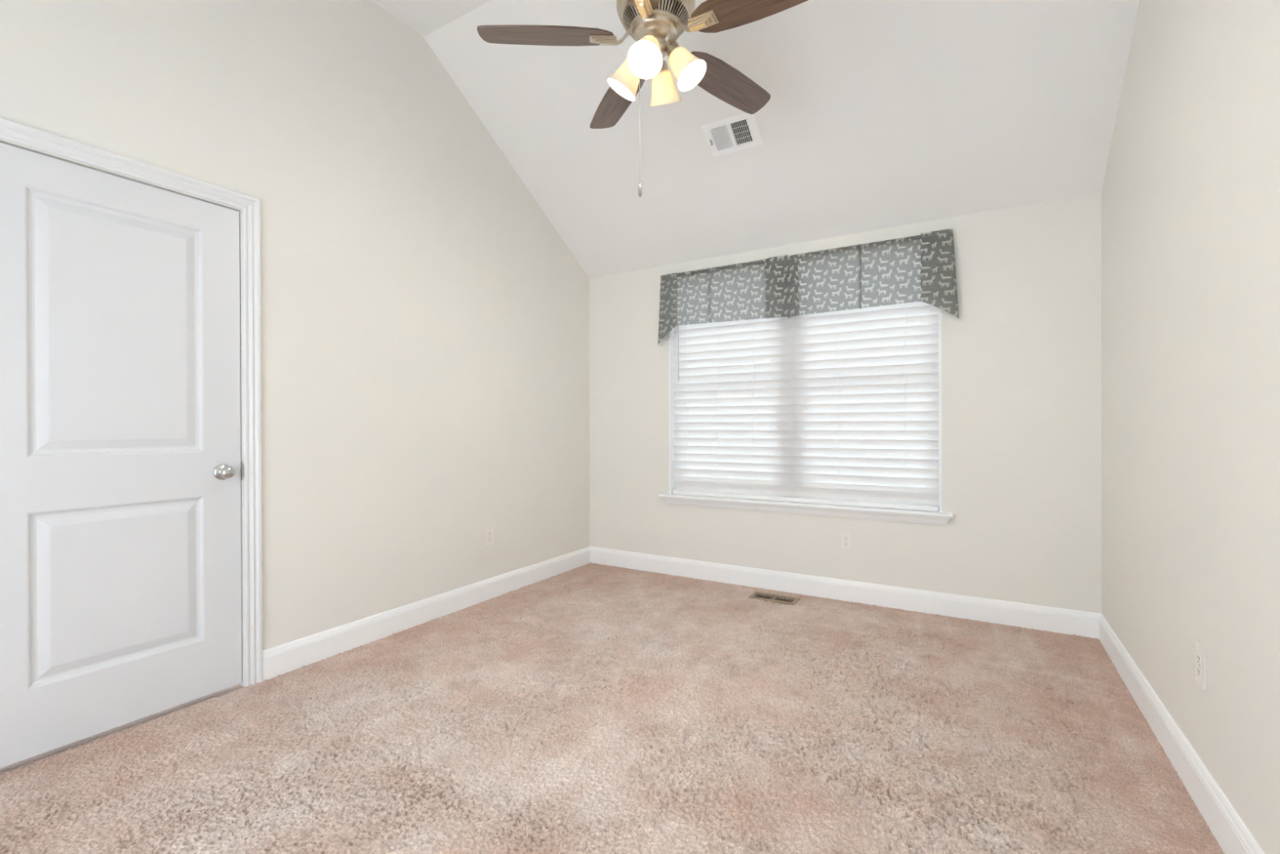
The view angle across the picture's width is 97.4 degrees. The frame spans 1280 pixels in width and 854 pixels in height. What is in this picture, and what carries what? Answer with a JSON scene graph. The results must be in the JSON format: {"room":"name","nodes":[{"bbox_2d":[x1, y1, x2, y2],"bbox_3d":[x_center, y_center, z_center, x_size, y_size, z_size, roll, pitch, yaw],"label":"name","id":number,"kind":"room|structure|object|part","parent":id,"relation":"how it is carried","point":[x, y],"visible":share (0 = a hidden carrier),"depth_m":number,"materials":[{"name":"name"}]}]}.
{"room":"empty bedroom","nodes":[
{"label":"empty bedroom","id":0,"kind":"room"},
{"bbox_2d":[0,0,590,686],"bbox_3d":[-1.642,-0.555,2.689,0.160,3.346,4.860,0,0,31],"label":"wall","id":1,"kind":"structure","parent":0,"point":[424,321],"depth_m":2.88,"materials":[{"name":"paint"}]},
{"bbox_2d":[0,142,241,768],"bbox_3d":[-1.903,0.090,2.084,0.100,2.029,0.767,0,0,31],"label":"door","id":2,"kind":"structure","parent":1,"relation":"in","point":[121,557],"depth_m":2.06,"materials":[{"name":"paint"}]},
{"bbox_3d":[-1.718,0.189,2.340,0.044,0.052,0.052,0,0,31],"label":"knob","id":3,"kind":"part","parent":2,"relation":"part of","materials":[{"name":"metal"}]},
{"bbox_2d":[0,117,262,686],"bbox_3d":[-1.921,0.061,2.095,0.073,2.118,0.906,0,0,31],"label":"door frame","id":4,"kind":"structure","parent":1,"relation":"attached to","point":[10,131],"depth_m":2.43,"materials":[{"name":"paint"}]},
{"bbox_3d":[-1.731,0.189,2.432,0.056,0.080,0.004,0,0,31],"label":"strike plate","id":5,"kind":"part","parent":4,"relation":"part of","materials":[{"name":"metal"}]},
{"bbox_2d":[262,546,590,680],"bbox_3d":[-1.034,1.048,3.538,0.015,0.131,2.473,0,0,31],"label":"baseboard","id":6,"kind":"structure","parent":1,"relation":"attached to","point":[282,659],"depth_m":3.08,"materials":[{"name":"paint"}]},
{"bbox_2d":[484,525,493,546],"bbox_3d":[-0.975,0.709,3.646,0.008,0.122,0.076,0,0,31],"label":"wall outlet","id":7,"kind":"object","parent":1,"relation":"attached to","point":[489,531],"visible":1,"depth_m":3.64,"materials":[{"name":"plastic"}]},
{"bbox_2d":[0,562,1224,853],"bbox_3d":[-0.199,1.130,1.748,3.598,0.040,5.020,0,0,31],"label":"floor","id":8,"kind":"structure","parent":0,"point":[590,708],"depth_m":1.95,"materials":[{"name":"pink carpet"}]},
{"bbox_2d":[747,591,799,604],"bbox_3d":[0.864,1.118,3.622,0.300,0.039,0.140,0,0,31],"label":"floor vent","id":9,"kind":"object","parent":8,"relation":"in","point":[758,597],"visible":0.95,"depth_m":3.62,"materials":[{"name":"metal"}]},
{"bbox_2d":[371,0,1139,278],"bbox_3d":[-0.208,-1.729,1.740,3.598,1.242,5.020,0,0,31],"label":"ceiling","id":10,"kind":"structure","parent":0,"point":[878,114],"depth_m":3.03,"materials":[{"name":"paint"}]},
{"bbox_2d":[476,0,808,196],"bbox_3d":[0.098,-1.557,2.186,1.224,1.351,1.280,0,0,-41],"label":"ceiling fan","id":11,"kind":"object","parent":10,"relation":"hanging from","point":[655,26],"visible":1,"depth_m":2.11,"materials":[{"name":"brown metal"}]},
{"bbox_3d":[-0.350,-1.473,2.117,0.504,0.007,0.152,-2,12,-4],"label":"blade","id":12,"kind":"part","parent":11,"relation":"part of","materials":[{"name":"brown wood"}]},
{"bbox_3d":[-0.098,-1.475,2.531,0.152,0.007,0.504,-13,4,-22],"label":"blade","id":13,"kind":"part","parent":11,"relation":"part of","materials":[{"name":"brown wood"}]},
{"bbox_3d":[-0.059,-1.352,2.185,0.143,0.147,0.129,0,0,31],"label":"lamp shade","id":14,"kind":"part","parent":11,"relation":"part of","materials":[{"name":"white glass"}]},
{"bbox_3d":[0.007,-1.197,2.151,0.018,0.545,0.003,0,0,-1],"label":"pull chain","id":15,"kind":"part","parent":11,"relation":"part of","materials":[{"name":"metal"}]},
{"bbox_3d":[-0.035,-1.473,1.750,0.152,0.007,0.504,12,4,13],"label":"blade","id":16,"kind":"part","parent":11,"relation":"part of","materials":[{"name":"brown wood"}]},
{"bbox_3d":[0.026,-1.352,2.031,0.129,0.147,0.143,0,0,31],"label":"lamp shade","id":17,"kind":"part","parent":11,"relation":"part of","materials":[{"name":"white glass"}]},
{"bbox_3d":[0.029,-1.368,2.047,0.056,0.089,0.074,0,0,31],"label":"bulb","id":18,"kind":"part","parent":11,"relation":"part of","materials":[{"name":"white glass"}]},
{"bbox_3d":[0.043,-1.426,2.086,0.055,0.074,0.075,0,0,31],"label":"lamp arm","id":19,"kind":"part","parent":11,"relation":"part of","materials":[{"name":"metal"}]},
{"bbox_3d":[0.078,-1.426,2.215,0.055,0.074,0.075,0,0,31],"label":"lamp arm","id":20,"kind":"part","parent":11,"relation":"part of","materials":[{"name":"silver metal"}]},
{"bbox_3d":[0.095,-1.353,2.271,0.129,0.147,0.143,0,0,31],"label":"lamp shade","id":21,"kind":"part","parent":11,"relation":"part of","materials":[{"name":"beige glass"}]},
{"bbox_3d":[0.125,-1.426,2.133,0.075,0.074,0.055,0,0,31],"label":"lamp arm","id":22,"kind":"part","parent":11,"relation":"part of","materials":[{"name":"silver metal"}]},
{"bbox_3d":[0.164,-1.368,2.119,0.074,0.089,0.056,0,0,31],"label":"bulb","id":23,"kind":"part","parent":11,"relation":"part of","materials":[{"name":"white glass"}]},
{"bbox_3d":[0.181,-1.353,2.116,0.143,0.147,0.129,0,0,31],"label":"lamp shade","id":24,"kind":"part","parent":11,"relation":"part of","materials":[{"name":"white glass"}]},
{"bbox_3d":[0.373,-1.476,2.418,0.504,0.007,0.152,1,-13,-40],"label":"blade","id":25,"kind":"part","parent":11,"relation":"part of","materials":[{"name":"brown wood"}]},
{"bbox_3d":[0.412,-1.475,1.936,0.504,0.007,0.152,2,-11,32],"label":"blade","id":26,"kind":"part","parent":11,"relation":"part of","materials":[{"name":"brown wood"}]},
{"bbox_2d":[701,112,763,157],"bbox_3d":[0.527,-1.667,3.208,0.304,0.112,0.174,0,0,31],"label":"ceiling vent","id":27,"kind":"object","parent":10,"relation":"in","point":[738,132],"visible":0.99,"depth_m":3.20,"materials":[{"name":"metal"}]},
{"bbox_2d":[589,192,1102,613],"bbox_3d":[1.037,-0.057,3.834,3.278,2.326,0.160,0,0,31],"label":"wall","id":28,"kind":"structure","parent":0,"point":[1022,451],"depth_m":3.22,"materials":[{"name":"paint"}]},
{"bbox_2d":[658,308,953,524],"bbox_3d":[1.022,-0.255,3.812,1.931,1.658,0.212,0,0,31],"label":"window","id":29,"kind":"structure","parent":28,"relation":"in","point":[871,513],"depth_m":3.66,"materials":[{"name":"paint"}]},
{"bbox_3d":[0.656,-0.286,4.109,0.843,1.572,0.035,0,0,31],"label":"sash","id":30,"kind":"part","parent":29,"relation":"part of","materials":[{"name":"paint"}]},
{"bbox_2d":[672,301,938,511],"bbox_3d":[1.013,-0.282,3.789,1.768,1.570,0.085,0,0,31],"label":"window blind","id":31,"kind":"object","parent":29,"relation":"attached to","point":[843,405],"visible":0.8,"depth_m":3.71,"materials":[{"name":"plastic"}]},
{"bbox_3d":[0.554,-0.272,4.042,0.002,1.502,0.014,0,0,31],"label":"ladder cord","id":32,"kind":"part","parent":31,"relation":"part of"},
{"bbox_3d":[0.784,-0.273,3.906,0.002,1.502,0.014,0,0,31],"label":"ladder cord","id":33,"kind":"part","parent":31,"relation":"part of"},
{"bbox_3d":[1.020,-0.273,3.766,0.002,1.502,0.014,0,0,31],"label":"ladder cord","id":34,"kind":"part","parent":31,"relation":"part of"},
{"bbox_3d":[1.020,0.487,3.798,1.768,0.030,0.060,0,0,31],"label":"rail","id":35,"kind":"part","parent":31,"relation":"part of","materials":[{"name":"white plastic"}]},
{"bbox_3d":[1.274,-0.273,3.615,0.002,1.502,0.014,0,0,31],"label":"ladder cord","id":36,"kind":"part","parent":31,"relation":"part of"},
{"bbox_3d":[1.609,-0.274,3.416,0.002,1.502,0.014,0,0,31],"label":"ladder cord","id":37,"kind":"part","parent":31,"relation":"part of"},
{"bbox_3d":[1.010,0.514,3.791,1.931,0.019,0.157,0,0,31],"label":"sill","id":38,"kind":"part","parent":29,"relation":"part of","materials":[{"name":"paint"}]},
{"bbox_3d":[1.464,-0.287,3.630,0.843,1.572,0.035,0,0,31],"label":"sash","id":39,"kind":"part","parent":29,"relation":"part of","materials":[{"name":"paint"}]},
{"bbox_2d":[657,228,959,344],"bbox_3d":[0.982,-0.868,3.720,1.965,0.525,0.085,0,0,31],"label":"window valance","id":40,"kind":"object","parent":28,"relation":"attached to","point":[922,268],"visible":1,"depth_m":3.59,"materials":[{"name":"fabric"}]},
{"bbox_3d":[0.564,-0.914,3.939,0.690,0.370,0.016,0,0,31],"label":"fabric panel","id":41,"kind":"part","parent":40,"relation":"part of","materials":[{"name":"grey fabric"}]},
{"bbox_3d":[1.344,-0.913,3.476,0.730,0.374,0.016,0,0,31],"label":"fabric panel","id":42,"kind":"part","parent":40,"relation":"part of","materials":[{"name":"grey fabric"}]},
{"bbox_2d":[590,546,1102,639],"bbox_3d":[0.996,1.041,3.762,3.278,0.131,0.015,0,0,31],"label":"baseboard","id":43,"kind":"structure","parent":28,"relation":"attached to","point":[1068,621],"depth_m":3.49,"materials":[{"name":"paint"}]},
{"bbox_2d":[840,531,852,550],"bbox_3d":[1.312,0.726,3.577,0.070,0.115,0.008,0,0,31],"label":"wall outlet","id":44,"kind":"object","parent":28,"relation":"attached to","point":[846,537],"visible":1,"depth_m":3.57,"materials":[{"name":"plastic"}]},
{"bbox_2d":[843,542,848,546],"bbox_3d":[1.311,0.745,3.575,0.034,0.025,0.002,0,0,31],"label":"receptacle","id":45,"kind":"object","parent":44,"relation":"attached to","point":[845,544],"depth_m":3.57,"materials":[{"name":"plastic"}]},
{"bbox_2d":[843,535,848,540],"bbox_3d":[1.311,0.706,3.575,0.034,0.025,0.002,0,0,31],"label":"receptacle","id":46,"kind":"object","parent":44,"relation":"attached to","point":[845,537],"depth_m":3.57,"materials":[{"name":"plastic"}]},
{"bbox_2d":[1101,0,1279,853],"bbox_3d":[1.315,-0.560,0.935,0.160,3.346,4.860,0,0,31],"label":"wall","id":47,"kind":"structure","parent":0,"point":[1190,193],"depth_m":1.63,"materials":[{"name":"paint"}]},
{"bbox_2d":[1098,613,1264,853],"bbox_3d":[1.204,1.048,0.915,0.015,0.131,4.700,0,0,31],"label":"baseboard","id":48,"kind":"structure","parent":47,"relation":"attached to","point":[1229,830],"depth_m":1.75,"materials":[{"name":"paint"}]},
{"bbox_2d":[1195,640,1206,690],"bbox_3d":[1.643,0.698,1.647,0.008,0.122,0.076,0,0,31],"label":"wall outlet","id":49,"kind":"object","parent":47,"relation":"attached to","point":[1200,651],"visible":1,"depth_m":1.64,"materials":[{"name":"plastic"}]},
{"bbox_2d":[1196,666,1201,677],"bbox_3d":[1.641,0.718,1.649,0.002,0.025,0.034,0,0,31],"label":"receptacle","id":50,"kind":"object","parent":49,"relation":"attached to","point":[1198,668],"depth_m":1.65,"materials":[{"name":"plastic"}]},
{"bbox_2d":[1196,653,1201,663],"bbox_3d":[1.641,0.679,1.649,0.002,0.025,0.034,0,0,31],"label":"receptacle","id":51,"kind":"object","parent":49,"relation":"attached to","point":[1198,655],"depth_m":1.65,"materials":[{"name":"plastic"}]}
]}

